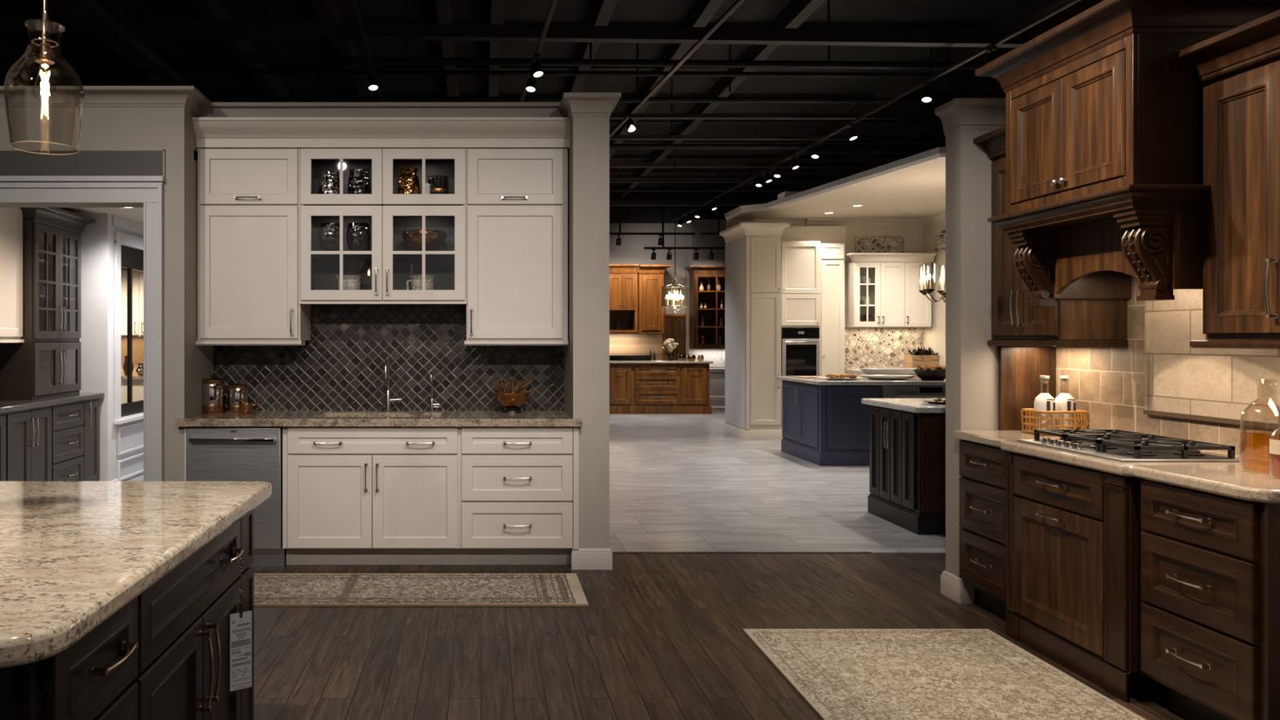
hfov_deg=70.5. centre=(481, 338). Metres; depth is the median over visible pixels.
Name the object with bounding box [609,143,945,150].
ceiling beam
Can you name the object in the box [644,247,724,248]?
track
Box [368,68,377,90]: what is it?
track spotlight
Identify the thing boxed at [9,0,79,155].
pendant lamp
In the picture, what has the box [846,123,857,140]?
track spotlight
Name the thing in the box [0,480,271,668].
island countertop
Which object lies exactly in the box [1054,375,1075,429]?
bottle
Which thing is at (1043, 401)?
bottle
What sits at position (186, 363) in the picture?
wall
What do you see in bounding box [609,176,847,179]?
ceiling beam
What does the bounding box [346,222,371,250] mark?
vase
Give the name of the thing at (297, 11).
ceiling
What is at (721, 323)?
ornament
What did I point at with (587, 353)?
pillar
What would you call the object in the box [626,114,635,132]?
track spotlight
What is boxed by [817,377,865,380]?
platter
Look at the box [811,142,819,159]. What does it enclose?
track spotlight
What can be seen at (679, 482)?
floor tile
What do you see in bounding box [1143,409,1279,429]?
trim
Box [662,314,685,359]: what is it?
door
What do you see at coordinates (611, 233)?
track
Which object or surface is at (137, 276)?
upper cabinet
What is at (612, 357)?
cooktop
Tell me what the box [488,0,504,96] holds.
ceiling beam
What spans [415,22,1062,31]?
rib
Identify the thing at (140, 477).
trim
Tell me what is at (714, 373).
console table
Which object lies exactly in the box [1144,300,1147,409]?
trim
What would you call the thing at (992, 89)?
ceiling beam
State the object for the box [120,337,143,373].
backsplash room
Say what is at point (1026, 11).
ceiling beam
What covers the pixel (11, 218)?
upper cabinet
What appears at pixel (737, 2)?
track
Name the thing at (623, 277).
upper cabinet
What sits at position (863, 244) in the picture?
tile panel
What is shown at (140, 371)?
vase
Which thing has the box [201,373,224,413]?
canister
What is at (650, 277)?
upper cabinet
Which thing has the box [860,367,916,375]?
serving dish
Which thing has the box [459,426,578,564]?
base cabinet
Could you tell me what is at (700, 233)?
track
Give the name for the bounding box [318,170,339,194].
glass jar
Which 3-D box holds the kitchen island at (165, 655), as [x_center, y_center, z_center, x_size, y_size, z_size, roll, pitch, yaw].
[-1.370,0.969,2.231,1.310,0.862,1.448,0,0,0]
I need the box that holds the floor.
[253,552,1186,719]
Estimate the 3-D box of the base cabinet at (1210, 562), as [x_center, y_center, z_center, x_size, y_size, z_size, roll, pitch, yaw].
[2.747,0.966,3.127,0.559,0.868,0.554,0,0,0]
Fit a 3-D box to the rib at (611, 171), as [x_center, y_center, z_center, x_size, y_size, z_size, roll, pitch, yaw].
[1.000,-3.165,16.830,15.800,0.070,0.060,0,0,0]
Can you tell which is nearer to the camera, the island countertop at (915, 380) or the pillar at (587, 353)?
the pillar at (587, 353)
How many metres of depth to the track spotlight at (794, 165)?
11.57 m
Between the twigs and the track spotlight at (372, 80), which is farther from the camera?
the track spotlight at (372, 80)
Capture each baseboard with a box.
[570,547,612,569]
[940,570,974,603]
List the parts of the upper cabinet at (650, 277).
door, crown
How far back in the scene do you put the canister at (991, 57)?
7.27 m
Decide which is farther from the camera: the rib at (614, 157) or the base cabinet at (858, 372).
the rib at (614, 157)
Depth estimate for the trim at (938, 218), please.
13.27 m
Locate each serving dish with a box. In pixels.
[859,374,915,379]
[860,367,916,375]
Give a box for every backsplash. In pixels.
[213,304,564,410]
[609,332,662,359]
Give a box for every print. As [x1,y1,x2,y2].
[231,638,250,667]
[1046,399,1055,410]
[1066,399,1075,410]
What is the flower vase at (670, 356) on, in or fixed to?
on the island countertop at (651, 361)
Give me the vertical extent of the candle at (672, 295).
0.164 m
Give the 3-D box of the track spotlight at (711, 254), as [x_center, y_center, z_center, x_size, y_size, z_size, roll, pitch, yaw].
[4.509,-1.638,17.406,0.101,0.212,0.145,0,0,0]
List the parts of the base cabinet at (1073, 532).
handle, handle, door, drawer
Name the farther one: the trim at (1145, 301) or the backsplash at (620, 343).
the backsplash at (620, 343)
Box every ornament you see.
[698,281,703,290]
[699,334,705,344]
[700,315,704,326]
[706,277,710,290]
[717,279,720,290]
[717,336,722,344]
[719,317,723,326]
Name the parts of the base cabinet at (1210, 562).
handle, handle, handle, drawer, drawer, drawer, panel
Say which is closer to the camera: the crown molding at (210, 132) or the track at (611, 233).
the crown molding at (210, 132)
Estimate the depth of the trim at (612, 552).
5.78 m
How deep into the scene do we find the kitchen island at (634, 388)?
16.41 m
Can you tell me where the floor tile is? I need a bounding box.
[142,405,945,552]
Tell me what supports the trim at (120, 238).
attached to the wall at (132, 437)
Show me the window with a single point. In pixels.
(131, 259)
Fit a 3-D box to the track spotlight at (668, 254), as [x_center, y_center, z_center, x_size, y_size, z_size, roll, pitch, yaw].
[3.688,-1.638,17.406,0.101,0.212,0.145,0,0,0]
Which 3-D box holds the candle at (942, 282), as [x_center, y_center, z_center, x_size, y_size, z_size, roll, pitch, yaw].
[5.187,-0.590,9.981,0.022,0.102,0.021,0,0,0]
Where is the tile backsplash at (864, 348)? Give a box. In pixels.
[844,328,923,369]
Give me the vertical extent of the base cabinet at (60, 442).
0.868 m
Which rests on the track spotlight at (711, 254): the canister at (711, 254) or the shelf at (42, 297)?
the canister at (711, 254)
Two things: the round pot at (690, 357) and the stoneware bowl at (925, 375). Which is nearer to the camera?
the stoneware bowl at (925, 375)
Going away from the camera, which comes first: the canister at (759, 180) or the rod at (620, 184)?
the canister at (759, 180)
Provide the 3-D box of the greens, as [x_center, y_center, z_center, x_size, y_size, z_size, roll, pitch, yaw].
[6.462,0.188,12.920,0.413,0.162,0.319,0,0,-11]
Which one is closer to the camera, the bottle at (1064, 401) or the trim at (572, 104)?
the bottle at (1064, 401)
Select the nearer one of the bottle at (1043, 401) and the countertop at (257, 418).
the bottle at (1043, 401)
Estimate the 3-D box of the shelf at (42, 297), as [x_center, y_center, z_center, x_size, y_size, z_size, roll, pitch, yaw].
[-3.774,-0.343,7.416,0.398,0.018,0.785,0,0,0]
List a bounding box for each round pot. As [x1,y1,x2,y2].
[678,354,685,360]
[686,355,695,360]
[697,355,703,360]
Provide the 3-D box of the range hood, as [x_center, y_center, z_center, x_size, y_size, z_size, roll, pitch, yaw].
[2.693,-0.713,3.744,0.666,1.135,0.996,0,0,0]
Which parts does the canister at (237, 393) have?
lid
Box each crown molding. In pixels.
[191,117,570,148]
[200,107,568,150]
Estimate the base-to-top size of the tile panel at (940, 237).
0.270 m
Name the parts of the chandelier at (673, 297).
frame, chain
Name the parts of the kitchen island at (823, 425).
door, door, corner post, panel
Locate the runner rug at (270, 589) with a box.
[253,573,588,606]
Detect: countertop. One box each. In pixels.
[0,392,104,413]
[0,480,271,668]
[174,410,582,426]
[609,360,713,363]
[776,375,945,385]
[861,398,945,413]
[953,430,1279,503]
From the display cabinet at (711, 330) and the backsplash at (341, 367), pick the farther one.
the display cabinet at (711, 330)
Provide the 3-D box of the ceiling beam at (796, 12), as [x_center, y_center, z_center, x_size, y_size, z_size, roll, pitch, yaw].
[3.000,-3.100,8.700,0.120,0.200,20.400,0,0,0]
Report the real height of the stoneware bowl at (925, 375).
0.115 m
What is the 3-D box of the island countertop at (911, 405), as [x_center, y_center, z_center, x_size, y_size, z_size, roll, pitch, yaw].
[3.595,0.508,6.725,1.050,0.045,0.910,0,0,0]
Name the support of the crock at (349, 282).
in the upper cabinet at (386, 267)
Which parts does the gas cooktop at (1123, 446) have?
knob, knob, knob, knob, burner, knob, burner, burner, burner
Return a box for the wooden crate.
[904,355,938,368]
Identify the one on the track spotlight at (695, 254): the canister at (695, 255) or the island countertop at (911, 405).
the canister at (695, 255)
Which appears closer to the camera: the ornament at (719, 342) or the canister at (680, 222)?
the canister at (680, 222)
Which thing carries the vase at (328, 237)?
on the upper cabinet at (386, 267)
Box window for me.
[120,244,143,417]
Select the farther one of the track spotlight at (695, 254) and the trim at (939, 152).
the track spotlight at (695, 254)
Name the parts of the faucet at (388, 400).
spout, lever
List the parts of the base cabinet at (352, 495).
handle, door, handle, false drawer, handle, door, handle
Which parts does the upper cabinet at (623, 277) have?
door, crown, door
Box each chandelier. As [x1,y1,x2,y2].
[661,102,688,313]
[919,49,948,302]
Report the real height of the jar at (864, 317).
0.170 m
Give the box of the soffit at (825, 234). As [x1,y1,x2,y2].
[780,226,845,244]
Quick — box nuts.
[915,364,945,370]
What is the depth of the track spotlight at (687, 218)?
16.97 m
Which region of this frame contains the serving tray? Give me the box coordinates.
[921,400,945,404]
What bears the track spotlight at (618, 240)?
attached to the track at (611, 233)
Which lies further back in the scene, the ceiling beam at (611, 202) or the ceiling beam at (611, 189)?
the ceiling beam at (611, 202)
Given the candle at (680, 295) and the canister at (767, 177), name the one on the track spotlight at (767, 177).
the canister at (767, 177)
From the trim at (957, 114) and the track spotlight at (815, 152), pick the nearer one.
the trim at (957, 114)
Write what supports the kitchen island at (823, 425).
on the floor tile
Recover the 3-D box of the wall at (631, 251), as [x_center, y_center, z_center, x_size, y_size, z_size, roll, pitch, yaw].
[1.000,-0.900,19.075,16.000,4.600,0.150,0,0,0]
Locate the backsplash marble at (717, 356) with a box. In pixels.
[688,348,724,367]
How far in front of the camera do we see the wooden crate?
12.83 m
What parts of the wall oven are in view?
control panel, glass, handle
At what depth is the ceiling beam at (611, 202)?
17.05 m
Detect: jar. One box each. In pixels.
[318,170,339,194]
[347,168,371,194]
[397,167,420,194]
[427,175,448,194]
[862,314,872,321]
[863,277,871,283]
[863,296,870,304]
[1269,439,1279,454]
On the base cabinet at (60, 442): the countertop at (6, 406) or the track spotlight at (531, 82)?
the countertop at (6, 406)
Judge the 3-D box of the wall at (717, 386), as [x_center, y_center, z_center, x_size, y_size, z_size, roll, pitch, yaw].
[6.683,-0.530,18.700,4.633,3.860,0.600,0,0,0]
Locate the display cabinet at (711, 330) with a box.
[684,265,724,348]
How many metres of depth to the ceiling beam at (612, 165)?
13.55 m
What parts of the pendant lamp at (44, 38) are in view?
stem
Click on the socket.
(44, 38)
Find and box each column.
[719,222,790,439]
[945,130,999,577]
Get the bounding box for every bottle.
[1034,375,1055,429]
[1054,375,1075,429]
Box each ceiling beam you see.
[0,17,1044,48]
[0,38,75,85]
[0,53,986,69]
[0,62,985,70]
[0,67,993,78]
[35,0,169,85]
[65,0,191,85]
[187,0,290,102]
[311,0,374,96]
[435,0,458,96]
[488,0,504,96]
[564,0,617,92]
[609,0,724,159]
[609,113,941,119]
[609,134,945,140]
[609,162,889,168]
[609,179,837,182]
[609,200,772,205]
[621,0,826,197]
[722,0,1069,197]
[778,79,1005,194]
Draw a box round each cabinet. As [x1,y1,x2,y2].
[0,207,23,342]
[0,207,95,399]
[0,398,99,480]
[120,270,143,336]
[120,373,143,403]
[195,148,311,345]
[282,426,460,564]
[298,148,466,304]
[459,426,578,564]
[464,148,568,345]
[609,264,638,332]
[634,264,671,333]
[820,243,844,375]
[844,253,936,327]
[844,369,916,375]
[959,440,1009,620]
[973,125,1128,346]
[1004,451,1155,702]
[1140,478,1279,719]
[1175,9,1279,349]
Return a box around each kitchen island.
[0,509,253,719]
[609,363,711,413]
[781,380,880,466]
[867,405,945,534]
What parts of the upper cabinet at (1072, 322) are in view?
crown, door, handle, handle, door, light rail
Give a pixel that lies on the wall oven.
(800, 346)
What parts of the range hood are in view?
door, knob, knob, frame, panel, door, crown, panel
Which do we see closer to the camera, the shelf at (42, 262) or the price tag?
the price tag
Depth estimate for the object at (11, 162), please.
5.37 m
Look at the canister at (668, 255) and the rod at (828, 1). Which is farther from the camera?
the canister at (668, 255)
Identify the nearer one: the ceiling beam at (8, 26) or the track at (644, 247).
the ceiling beam at (8, 26)
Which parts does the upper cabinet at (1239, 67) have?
crown, light rail, door, handle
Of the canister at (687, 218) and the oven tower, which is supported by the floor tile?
the oven tower
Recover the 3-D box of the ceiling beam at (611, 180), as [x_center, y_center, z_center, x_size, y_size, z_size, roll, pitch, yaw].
[1.000,-2.700,15.200,15.600,0.060,0.090,0,0,0]
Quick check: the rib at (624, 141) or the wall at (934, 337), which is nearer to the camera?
the wall at (934, 337)
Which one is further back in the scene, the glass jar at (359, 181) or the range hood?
the glass jar at (359, 181)
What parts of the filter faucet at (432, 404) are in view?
spout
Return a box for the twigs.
[487,372,538,395]
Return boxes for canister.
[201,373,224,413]
[227,380,248,413]
[531,61,543,77]
[616,238,621,245]
[626,120,635,132]
[650,252,656,259]
[666,252,671,259]
[677,220,682,226]
[685,216,691,222]
[693,252,698,259]
[708,252,714,259]
[755,177,762,186]
[764,173,772,182]
[921,88,932,102]
[983,53,996,63]
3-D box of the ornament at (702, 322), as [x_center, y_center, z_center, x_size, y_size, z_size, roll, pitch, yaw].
[4.528,-0.347,18.160,0.080,0.210,0.080,0,0,0]
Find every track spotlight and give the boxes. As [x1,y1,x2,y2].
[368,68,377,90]
[525,70,536,92]
[531,53,543,77]
[616,234,621,245]
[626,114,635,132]
[650,248,656,259]
[657,234,662,245]
[666,248,671,259]
[677,217,682,226]
[685,213,691,222]
[693,248,698,259]
[694,208,700,217]
[708,248,714,259]
[710,199,716,210]
[755,173,762,186]
[764,169,772,182]
[773,164,781,177]
[790,155,799,169]
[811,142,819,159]
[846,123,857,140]
[921,81,932,102]
[983,46,996,63]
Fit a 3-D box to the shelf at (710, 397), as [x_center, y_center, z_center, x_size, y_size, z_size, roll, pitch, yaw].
[4.950,1.180,17.600,1.100,0.040,0.500,0,0,0]
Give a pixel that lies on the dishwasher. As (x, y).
(214, 453)
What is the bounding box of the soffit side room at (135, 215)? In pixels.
[57,151,197,224]
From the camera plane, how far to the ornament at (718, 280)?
18.12 m
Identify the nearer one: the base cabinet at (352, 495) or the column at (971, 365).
the column at (971, 365)
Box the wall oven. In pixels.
[781,327,819,375]
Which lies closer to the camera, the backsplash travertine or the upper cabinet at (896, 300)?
the backsplash travertine
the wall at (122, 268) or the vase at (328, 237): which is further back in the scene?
the wall at (122, 268)
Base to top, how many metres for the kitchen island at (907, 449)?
0.868 m
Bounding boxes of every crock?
[335,275,363,289]
[406,275,435,289]
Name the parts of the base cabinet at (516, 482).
drawer, drawer, drawer, handle, handle, handle, filler panel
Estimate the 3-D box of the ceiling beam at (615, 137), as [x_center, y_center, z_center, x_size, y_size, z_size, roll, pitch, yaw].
[1.000,-2.650,11.725,15.600,0.050,0.080,0,0,0]
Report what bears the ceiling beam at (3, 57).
hanging from the rod at (828, 1)
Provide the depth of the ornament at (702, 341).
18.12 m
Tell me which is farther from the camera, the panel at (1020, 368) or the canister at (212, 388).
the canister at (212, 388)
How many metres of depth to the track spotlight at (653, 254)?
17.37 m
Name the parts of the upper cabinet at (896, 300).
door, crown, door, door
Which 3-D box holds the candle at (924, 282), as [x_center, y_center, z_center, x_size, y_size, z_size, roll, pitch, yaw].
[4.955,-0.590,9.922,0.022,0.102,0.021,0,0,0]
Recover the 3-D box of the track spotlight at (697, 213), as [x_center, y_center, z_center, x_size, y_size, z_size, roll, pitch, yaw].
[3.974,-2.296,16.297,0.088,0.183,0.118,0,0,34]
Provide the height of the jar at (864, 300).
0.130 m
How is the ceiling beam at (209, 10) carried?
attached to the ceiling at (297, 11)
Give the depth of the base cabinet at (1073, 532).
3.68 m
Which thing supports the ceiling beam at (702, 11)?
attached to the ceiling at (297, 11)
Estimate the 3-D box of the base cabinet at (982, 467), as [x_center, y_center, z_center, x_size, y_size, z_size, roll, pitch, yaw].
[2.754,0.966,4.442,0.544,0.868,0.505,0,0,0]
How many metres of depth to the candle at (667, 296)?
12.02 m
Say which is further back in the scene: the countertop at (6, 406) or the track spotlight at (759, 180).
the track spotlight at (759, 180)
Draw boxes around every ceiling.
[0,0,1103,188]
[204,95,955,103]
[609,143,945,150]
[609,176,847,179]
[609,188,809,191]
[725,157,945,220]
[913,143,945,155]
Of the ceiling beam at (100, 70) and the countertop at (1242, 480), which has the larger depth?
the ceiling beam at (100, 70)
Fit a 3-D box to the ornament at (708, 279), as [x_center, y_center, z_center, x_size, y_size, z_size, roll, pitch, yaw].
[4.655,-1.097,18.160,0.070,0.270,0.070,0,0,0]
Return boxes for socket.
[31,32,58,64]
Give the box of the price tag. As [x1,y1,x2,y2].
[230,558,252,691]
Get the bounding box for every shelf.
[39,258,75,266]
[39,294,75,300]
[311,254,454,257]
[709,395,724,399]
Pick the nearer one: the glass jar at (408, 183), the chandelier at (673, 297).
the glass jar at (408, 183)
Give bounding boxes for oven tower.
[780,240,820,435]
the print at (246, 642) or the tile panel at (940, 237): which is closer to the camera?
the print at (246, 642)
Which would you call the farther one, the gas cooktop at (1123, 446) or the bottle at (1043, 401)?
the bottle at (1043, 401)
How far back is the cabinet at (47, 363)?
7.33 m
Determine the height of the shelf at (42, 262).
0.018 m
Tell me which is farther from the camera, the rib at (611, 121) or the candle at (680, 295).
the rib at (611, 121)
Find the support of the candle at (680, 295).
on the chandelier at (673, 297)
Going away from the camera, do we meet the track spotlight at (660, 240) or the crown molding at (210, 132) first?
the crown molding at (210, 132)
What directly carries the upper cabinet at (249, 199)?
attached to the wall at (186, 363)
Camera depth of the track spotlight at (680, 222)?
17.57 m
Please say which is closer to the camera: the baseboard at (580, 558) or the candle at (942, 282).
the baseboard at (580, 558)
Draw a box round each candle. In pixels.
[425,183,430,194]
[666,294,674,306]
[670,294,675,306]
[675,294,682,306]
[923,280,925,288]
[941,280,943,290]
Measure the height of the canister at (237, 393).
0.211 m
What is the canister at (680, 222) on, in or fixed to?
on the track spotlight at (680, 222)
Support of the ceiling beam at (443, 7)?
attached to the ceiling at (297, 11)
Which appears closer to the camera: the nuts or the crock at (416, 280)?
the crock at (416, 280)
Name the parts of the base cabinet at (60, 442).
door, door, handle, handle, door, drawer, drawer, drawer, handle, handle, handle, handle, door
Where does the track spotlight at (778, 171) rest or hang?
attached to the track at (1070, 2)
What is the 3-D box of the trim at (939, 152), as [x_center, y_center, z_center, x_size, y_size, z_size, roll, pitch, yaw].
[4.430,-1.815,10.434,1.974,0.090,5.632,0,0,-34]
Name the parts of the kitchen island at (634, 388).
door, drawer, drawer, drawer, door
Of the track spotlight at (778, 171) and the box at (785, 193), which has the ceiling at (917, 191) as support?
the box at (785, 193)
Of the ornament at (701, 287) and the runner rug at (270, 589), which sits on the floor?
the runner rug at (270, 589)
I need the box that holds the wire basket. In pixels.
[1021,408,1089,435]
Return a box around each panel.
[184,426,187,480]
[854,235,904,253]
[934,230,945,251]
[998,346,1055,430]
[1147,288,1279,423]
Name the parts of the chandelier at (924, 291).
arm, arm, arm, chain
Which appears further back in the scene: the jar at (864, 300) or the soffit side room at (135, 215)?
the jar at (864, 300)
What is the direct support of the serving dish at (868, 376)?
on the island countertop at (915, 380)
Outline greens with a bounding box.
[906,346,937,355]
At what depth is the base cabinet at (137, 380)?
11.48 m
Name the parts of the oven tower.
door, door, door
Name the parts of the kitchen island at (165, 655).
panel, drawer, handle, drawer, door, drawer, handle, handle, door, handle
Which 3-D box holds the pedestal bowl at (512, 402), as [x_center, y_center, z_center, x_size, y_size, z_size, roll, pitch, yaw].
[0.200,0.418,5.800,0.236,0.135,0.236,0,0,0]
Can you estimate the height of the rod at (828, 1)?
0.620 m
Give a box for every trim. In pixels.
[0,85,211,117]
[0,149,165,177]
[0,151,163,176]
[0,175,164,480]
[112,214,143,424]
[116,421,143,480]
[204,102,560,107]
[559,92,621,122]
[612,551,871,553]
[724,146,945,219]
[805,212,945,227]
[934,97,1005,137]
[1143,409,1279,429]
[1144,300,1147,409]
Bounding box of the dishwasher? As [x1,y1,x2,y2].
[186,426,286,565]
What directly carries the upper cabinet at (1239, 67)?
attached to the wall
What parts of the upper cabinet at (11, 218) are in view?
light rail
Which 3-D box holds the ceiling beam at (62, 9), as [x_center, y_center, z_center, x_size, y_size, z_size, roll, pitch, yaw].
[-3.900,-3.100,8.700,0.120,0.200,20.400,0,0,0]
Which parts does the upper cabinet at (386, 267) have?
door, door, handle, light rail, handle, door, door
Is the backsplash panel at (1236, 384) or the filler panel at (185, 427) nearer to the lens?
the backsplash panel at (1236, 384)
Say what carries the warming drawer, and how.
on the floor tile
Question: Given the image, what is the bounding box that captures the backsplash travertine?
[1055,275,1279,466]
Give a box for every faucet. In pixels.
[384,358,401,412]
[429,370,439,411]
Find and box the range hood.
[974,0,1279,306]
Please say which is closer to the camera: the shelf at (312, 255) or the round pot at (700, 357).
the shelf at (312, 255)
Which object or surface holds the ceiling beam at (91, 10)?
hanging from the rod
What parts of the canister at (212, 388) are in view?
lid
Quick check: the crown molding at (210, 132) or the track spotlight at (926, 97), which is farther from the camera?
the track spotlight at (926, 97)
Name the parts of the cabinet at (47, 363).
door, door, glass pane, rail, crown, handle, handle, handle, handle, glass pane, door, door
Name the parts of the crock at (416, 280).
handle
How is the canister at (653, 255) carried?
on the track spotlight at (653, 254)
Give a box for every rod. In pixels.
[618,174,621,232]
[662,174,664,247]
[728,44,731,92]
[827,0,830,66]
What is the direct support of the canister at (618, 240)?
on the track spotlight at (618, 240)
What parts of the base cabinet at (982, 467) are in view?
handle, handle, handle, drawer, drawer, drawer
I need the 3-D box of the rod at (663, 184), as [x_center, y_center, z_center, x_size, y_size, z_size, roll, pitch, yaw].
[3.566,-2.482,17.400,0.040,1.436,0.035,0,0,0]
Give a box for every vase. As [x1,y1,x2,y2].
[122,355,133,375]
[135,363,143,375]
[317,222,344,250]
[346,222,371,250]
[661,337,678,360]
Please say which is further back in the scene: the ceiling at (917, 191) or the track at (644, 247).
the track at (644, 247)
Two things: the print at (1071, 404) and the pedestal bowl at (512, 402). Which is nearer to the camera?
the print at (1071, 404)
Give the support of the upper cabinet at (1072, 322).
attached to the column at (971, 365)
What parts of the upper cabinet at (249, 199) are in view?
handle, door, door, light rail, handle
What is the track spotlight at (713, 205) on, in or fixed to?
attached to the track at (1070, 2)
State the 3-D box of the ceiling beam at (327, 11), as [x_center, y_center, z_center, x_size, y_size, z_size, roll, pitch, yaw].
[-1.450,-3.100,8.700,0.120,0.200,20.400,0,0,0]
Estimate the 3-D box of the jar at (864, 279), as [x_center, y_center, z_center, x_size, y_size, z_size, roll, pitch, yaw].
[5.705,-0.846,13.120,0.100,0.090,0.100,0,0,0]
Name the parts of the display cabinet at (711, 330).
crown, shelf, shelf, shelf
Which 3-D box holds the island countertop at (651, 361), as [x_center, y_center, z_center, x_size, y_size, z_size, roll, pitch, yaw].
[3.097,0.447,16.870,2.373,0.044,1.000,0,0,0]
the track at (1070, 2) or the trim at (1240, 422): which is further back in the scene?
the track at (1070, 2)
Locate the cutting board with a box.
[793,376,826,377]
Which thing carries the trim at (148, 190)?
attached to the wall at (186, 363)
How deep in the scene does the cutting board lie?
10.38 m
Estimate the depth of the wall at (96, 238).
7.96 m
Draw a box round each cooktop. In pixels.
[609,355,651,360]
[1017,429,1241,462]
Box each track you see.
[350,0,384,102]
[519,0,557,102]
[609,0,744,137]
[609,232,695,235]
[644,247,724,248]
[671,0,1080,222]
[699,232,719,235]
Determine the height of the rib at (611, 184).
0.070 m
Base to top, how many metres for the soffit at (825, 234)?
0.260 m
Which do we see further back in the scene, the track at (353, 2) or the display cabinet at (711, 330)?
the display cabinet at (711, 330)
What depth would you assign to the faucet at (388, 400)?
5.86 m
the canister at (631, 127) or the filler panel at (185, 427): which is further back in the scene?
the canister at (631, 127)
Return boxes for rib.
[202,93,1005,97]
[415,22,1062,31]
[609,119,917,124]
[609,155,912,159]
[609,168,870,173]
[609,182,827,185]
[621,140,945,143]
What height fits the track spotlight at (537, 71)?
0.182 m
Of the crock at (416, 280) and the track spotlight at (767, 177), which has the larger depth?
the track spotlight at (767, 177)
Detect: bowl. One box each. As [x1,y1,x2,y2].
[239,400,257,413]
[401,229,447,250]
[494,391,529,413]
[912,368,945,380]
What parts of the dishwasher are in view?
handle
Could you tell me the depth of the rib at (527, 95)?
11.60 m
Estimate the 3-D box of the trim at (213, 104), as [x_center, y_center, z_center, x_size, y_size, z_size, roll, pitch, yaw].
[-0.622,-1.483,5.805,2.355,0.024,0.360,0,0,0]
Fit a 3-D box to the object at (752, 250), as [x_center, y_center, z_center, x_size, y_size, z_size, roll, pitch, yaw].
[3.906,-0.092,12.740,0.684,2.985,1.100,0,0,0]
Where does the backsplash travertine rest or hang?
attached to the wall
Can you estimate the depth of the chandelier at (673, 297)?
12.00 m
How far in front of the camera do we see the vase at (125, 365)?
11.57 m
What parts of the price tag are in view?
chain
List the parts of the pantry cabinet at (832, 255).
door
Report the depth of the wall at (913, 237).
13.30 m
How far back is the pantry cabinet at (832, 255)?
13.01 m
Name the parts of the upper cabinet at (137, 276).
door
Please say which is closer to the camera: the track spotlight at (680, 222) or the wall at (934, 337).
the wall at (934, 337)
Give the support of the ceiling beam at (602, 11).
attached to the ceiling at (297, 11)
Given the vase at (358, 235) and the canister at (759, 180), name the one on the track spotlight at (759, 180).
the canister at (759, 180)
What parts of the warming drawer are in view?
handle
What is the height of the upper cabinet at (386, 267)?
0.987 m
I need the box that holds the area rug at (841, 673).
[742,628,1146,719]
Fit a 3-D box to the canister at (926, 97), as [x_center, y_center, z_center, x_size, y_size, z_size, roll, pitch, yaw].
[4.169,-2.270,8.295,0.118,0.130,0.088,0,0,-45]
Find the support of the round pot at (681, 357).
on the island countertop at (651, 361)
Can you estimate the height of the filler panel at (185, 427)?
0.872 m
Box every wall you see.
[0,106,213,480]
[75,213,112,480]
[112,226,143,480]
[120,267,143,337]
[609,191,778,314]
[684,219,725,405]
[725,219,923,328]
[923,222,945,365]
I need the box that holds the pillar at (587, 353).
[564,116,609,551]
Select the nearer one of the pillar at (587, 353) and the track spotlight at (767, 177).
the pillar at (587, 353)
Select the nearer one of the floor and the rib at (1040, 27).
the floor
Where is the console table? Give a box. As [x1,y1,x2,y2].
[709,368,724,405]
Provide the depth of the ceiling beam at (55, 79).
10.16 m
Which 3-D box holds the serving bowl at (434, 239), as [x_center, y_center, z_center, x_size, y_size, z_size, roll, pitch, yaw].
[-0.371,-0.624,5.797,0.298,0.138,0.298,0,0,0]
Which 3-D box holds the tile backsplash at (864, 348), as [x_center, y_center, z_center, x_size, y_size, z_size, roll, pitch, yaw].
[6.028,0.172,13.289,1.186,0.655,0.018,0,0,0]
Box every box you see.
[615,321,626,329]
[777,191,802,199]
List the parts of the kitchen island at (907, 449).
door, door, handle, handle, door, door, panel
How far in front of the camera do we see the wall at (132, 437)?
8.37 m
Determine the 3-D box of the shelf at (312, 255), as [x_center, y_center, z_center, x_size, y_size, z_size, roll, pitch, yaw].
[-0.620,-0.545,5.800,1.003,0.018,0.300,0,0,0]
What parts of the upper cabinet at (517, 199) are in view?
handle, handle, door, door, light rail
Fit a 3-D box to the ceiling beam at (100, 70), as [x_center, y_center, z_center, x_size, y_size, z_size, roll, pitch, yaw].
[1.000,-2.700,9.050,15.603,0.050,0.050,0,0,-1]
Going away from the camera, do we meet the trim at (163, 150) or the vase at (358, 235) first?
the trim at (163, 150)
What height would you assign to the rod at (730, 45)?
0.620 m
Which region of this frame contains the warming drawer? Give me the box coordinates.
[880,385,945,398]

